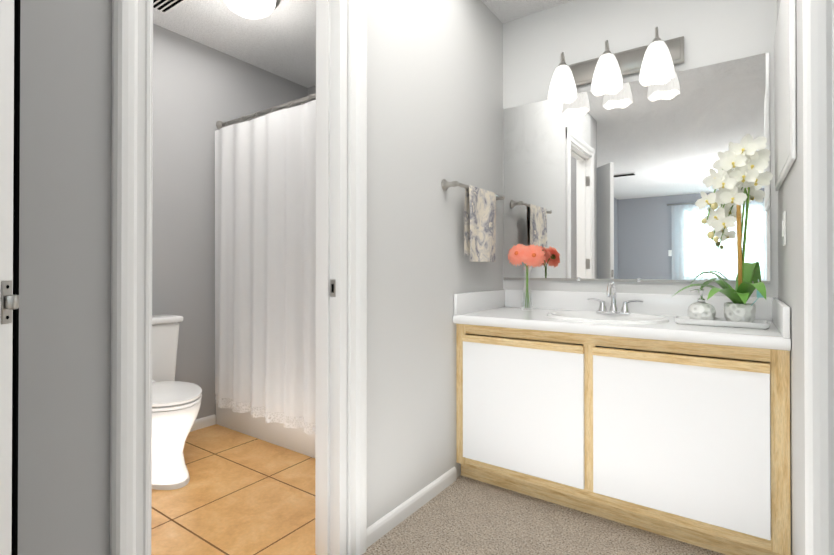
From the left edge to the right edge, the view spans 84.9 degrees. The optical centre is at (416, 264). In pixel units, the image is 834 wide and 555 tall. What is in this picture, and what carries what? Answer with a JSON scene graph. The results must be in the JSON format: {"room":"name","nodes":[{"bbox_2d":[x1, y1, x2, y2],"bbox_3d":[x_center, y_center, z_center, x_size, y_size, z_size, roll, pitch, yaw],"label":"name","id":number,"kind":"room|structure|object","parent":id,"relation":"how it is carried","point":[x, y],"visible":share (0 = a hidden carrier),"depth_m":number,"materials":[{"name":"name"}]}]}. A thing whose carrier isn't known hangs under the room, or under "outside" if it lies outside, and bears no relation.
{"room":"bathroom","nodes":[
{"label":"bathroom","id":0,"kind":"room"},
{"bbox_2d":[11,0,20,554],"bbox_3d":[-0.800,-0.198,0.894,0.115,2.440,0.004,0,0,35],"label":"wall","id":1,"kind":"structure","parent":0,"point":[15,342],"depth_m":0.86,"materials":[{"name":"black"}]},
{"bbox_2d":[151,424,315,554],"bbox_3d":[-0.841,1.061,2.301,1.765,0.060,2.330,0,0,35],"label":"floor","id":2,"kind":"structure","parent":0,"point":[239,493],"depth_m":1.97,"materials":[{"name":"orange tile"}]},
{"bbox_2d":[152,314,201,489],"bbox_3d":[-1.350,0.659,2.294,0.698,0.742,0.504,0,0,35],"label":"toilet","id":3,"kind":"object","parent":2,"relation":"on","point":[176,405],"visible":0.4,"depth_m":2.14,"materials":[{"name":"white ceramic"}]},
{"bbox_2d":[216,393,315,457],"bbox_3d":[-0.454,0.844,2.838,1.547,0.380,0.771,0,0,35],"label":"bathtub","id":4,"kind":"object","parent":2,"relation":"on","point":[299,440],"depth_m":2.65,"materials":[{"name":"white ceramic"}]},
{"bbox_2d":[18,0,505,554],"bbox_3d":[-0.190,-0.193,1.767,0.115,2.440,2.190,0,0,35],"label":"wall","id":5,"kind":"structure","parent":0,"point":[450,82],"depth_m":1.81,"materials":[{"name":"white paint"}]},
{"bbox_2d":[0,0,18,554],"bbox_3d":[-0.831,0.000,0.710,0.356,2.018,0.035,0,0,-13],"label":"door","id":6,"kind":"structure","parent":5,"relation":"in","point":[9,301],"depth_m":0.75,"materials":[{"name":"white"}]},
{"bbox_2d":[190,414,215,431],"bbox_3d":[-1.680,1.000,2.432,0.012,0.063,1.291,0,0,35],"label":"baseboard","id":7,"kind":"structure","parent":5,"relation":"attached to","point":[200,423],"depth_m":2.89,"materials":[{"name":"white"}]},
{"bbox_2d":[110,0,366,554],"bbox_3d":[-0.480,-0.043,1.351,0.157,2.135,0.840,0,0,35],"label":"door frame","id":8,"kind":"structure","parent":5,"relation":"attached to","point":[341,311],"depth_m":1.56,"materials":[{"name":"white"}]},
{"bbox_2d":[215,94,315,433],"bbox_3d":[-0.683,-0.036,2.516,1.553,1.829,0.150,0,0,35],"label":"shower curtain","id":9,"kind":"object","parent":5,"relation":"attached to","point":[265,260],"visible":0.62,"depth_m":2.54,"materials":[{"name":"white fabric"}]},
{"bbox_2d":[367,467,456,547],"bbox_3d":[-0.001,0.997,1.917,0.012,0.063,0.646,0,0,35],"label":"baseboard","id":10,"kind":"structure","parent":5,"relation":"attached to","point":[387,523],"depth_m":1.86,"materials":[{"name":"white"}]},
{"bbox_2d":[441,179,504,261],"bbox_3d":[0.305,-0.205,2.305,0.078,0.382,0.563,0,0,35],"label":"towel rail","id":11,"kind":"object","parent":5,"relation":"attached to","point":[480,225],"visible":1,"depth_m":2.25,"materials":[{"name":"silver metal"}]},
{"bbox_2d":[153,0,571,87],"bbox_3d":[-1.192,-1.459,-0.917,4.900,0.060,8.030,0,0,35],"label":"ceiling","id":12,"kind":"structure","parent":0,"point":[280,40],"depth_m":2.72,"materials":[{"name":"white paint"}]},
{"bbox_2d":[153,0,186,13],"bbox_3d":[-1.342,-1.402,2.398,0.270,0.012,0.170,0,0,35],"label":"ceiling vent","id":13,"kind":"object","parent":12,"relation":"in","point":[164,6],"visible":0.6,"depth_m":2.45,"materials":[{"name":"white"}]},
{"bbox_2d":[224,0,279,18],"bbox_3d":[-0.869,-1.352,2.360,0.310,0.115,0.310,0,0,35],"label":"dome ceiling light","id":14,"kind":"object","parent":12,"relation":"attached to","point":[253,9],"visible":1,"depth_m":2.33,"materials":[{"name":"white glass"}]},
{"bbox_2d":[362,475,724,554],"bbox_3d":[-0.885,1.040,-1.147,4.150,0.060,8.030,0,0,35],"label":"floor carpet","id":15,"kind":"object","parent":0,"point":[462,515],"depth_m":1.76,"materials":[{"name":"beige carpet"}]},
{"bbox_2d":[453,281,790,554],"bbox_3d":[0.847,0.553,2.048,1.249,0.951,0.579,0,0,35],"label":"bathroom vanity","id":16,"kind":"object","parent":15,"relation":"on","point":[645,412],"visible":0.98,"depth_m":1.76,"materials":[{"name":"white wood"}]},
{"bbox_2d":[507,244,545,310],"bbox_3d":[0.595,0.063,2.441,0.198,0.353,0.165,0,0,35],"label":"flower vase","id":17,"kind":"object","parent":16,"relation":"on","point":[528,255],"visible":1,"depth_m":2.39,"materials":[{"name":"clear glass"}]},
{"bbox_2d":[674,316,769,328],"bbox_3d":[1.194,0.226,1.796,0.309,0.022,0.134,0,0,35],"label":"tray","id":18,"kind":"object","parent":16,"relation":"on","point":[755,324],"visible":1,"depth_m":1.75,"materials":[{"name":"white ceramic"}]},
{"bbox_2d":[687,289,715,319],"bbox_3d":[1.143,0.162,1.833,0.098,0.130,0.098,0,0,35],"label":"soap dispenser","id":19,"kind":"object","parent":18,"relation":"on","point":[700,309],"visible":0.9,"depth_m":1.80,"materials":[{"name":"ceramic"}]},
{"bbox_2d":[673,134,772,322],"bbox_3d":[1.198,-0.142,1.797,0.329,0.738,0.391,0,0,35],"label":"orchid pot","id":20,"kind":"object","parent":18,"relation":"on","point":[746,161],"visible":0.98,"depth_m":1.75,"materials":[{"name":"ceramic"}]},
{"bbox_2d":[506,0,773,296],"bbox_3d":[1.078,-0.189,2.316,4.900,2.440,0.115,0,0,35],"label":"wall","id":21,"kind":"structure","parent":0,"point":[713,31],"depth_m":2.28,"materials":[{"name":"white paint"}]},
{"bbox_2d":[548,27,683,104],"bbox_3d":[0.946,-0.966,2.222,0.603,0.248,0.197,0,0,35],"label":"sconce","id":22,"kind":"object","parent":21,"relation":"attached to","point":[656,60],"visible":1,"depth_m":2.20,"materials":[{"name":"silver metal"}]},
{"bbox_2d":[503,52,769,283],"bbox_3d":[1.001,-0.409,2.291,1.223,0.991,0.014,0,0,35],"label":"mirror","id":23,"kind":"object","parent":21,"relation":"attached to","point":[606,187],"visible":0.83,"depth_m":2.24,"materials":[{"name":"clear glass"}]},
{"bbox_2d":[770,0,789,306],"bbox_3d":[1.346,-0.194,1.570,0.115,2.440,0.750,0,0,35],"label":"wall","id":24,"kind":"structure","parent":0,"point":[781,197],"depth_m":1.90,"materials":[{"name":"white paint"}]},
{"bbox_2d":[782,211,785,245],"bbox_3d":[1.311,-0.128,1.631,0.009,0.120,0.070,0,0,35],"label":"switch plate","id":25,"kind":"object","parent":24,"relation":"attached to","point":[784,228],"visible":1,"depth_m":1.60,"materials":[{"name":"white plastic"}]},
{"bbox_2d":[774,0,796,190],"bbox_3d":[1.280,-0.614,1.594,0.014,0.620,0.680,0,0,35],"label":"picture","id":26,"kind":"object","parent":24,"relation":"attached to","point":[785,93],"visible":0.98,"depth_m":1.46,"materials":[{"name":"white"}]},
{"bbox_2d":[790,0,804,554],"bbox_3d":[1.753,-0.199,0.744,1.730,2.440,0.115,0,0,35],"label":"wall","id":27,"kind":"structure","parent":0,"point":[797,416],"depth_m":1.31,"materials":[{"name":"white paint"}]},
{"bbox_2d":[802,0,833,554],"bbox_3d":[1.401,-0.042,0.978,0.885,2.130,0.136,0,0,35],"label":"door frame","id":28,"kind":"structure","parent":27,"relation":"attached to","point":[818,113],"depth_m":1.16,"materials":[{"name":"white"}]}
]}

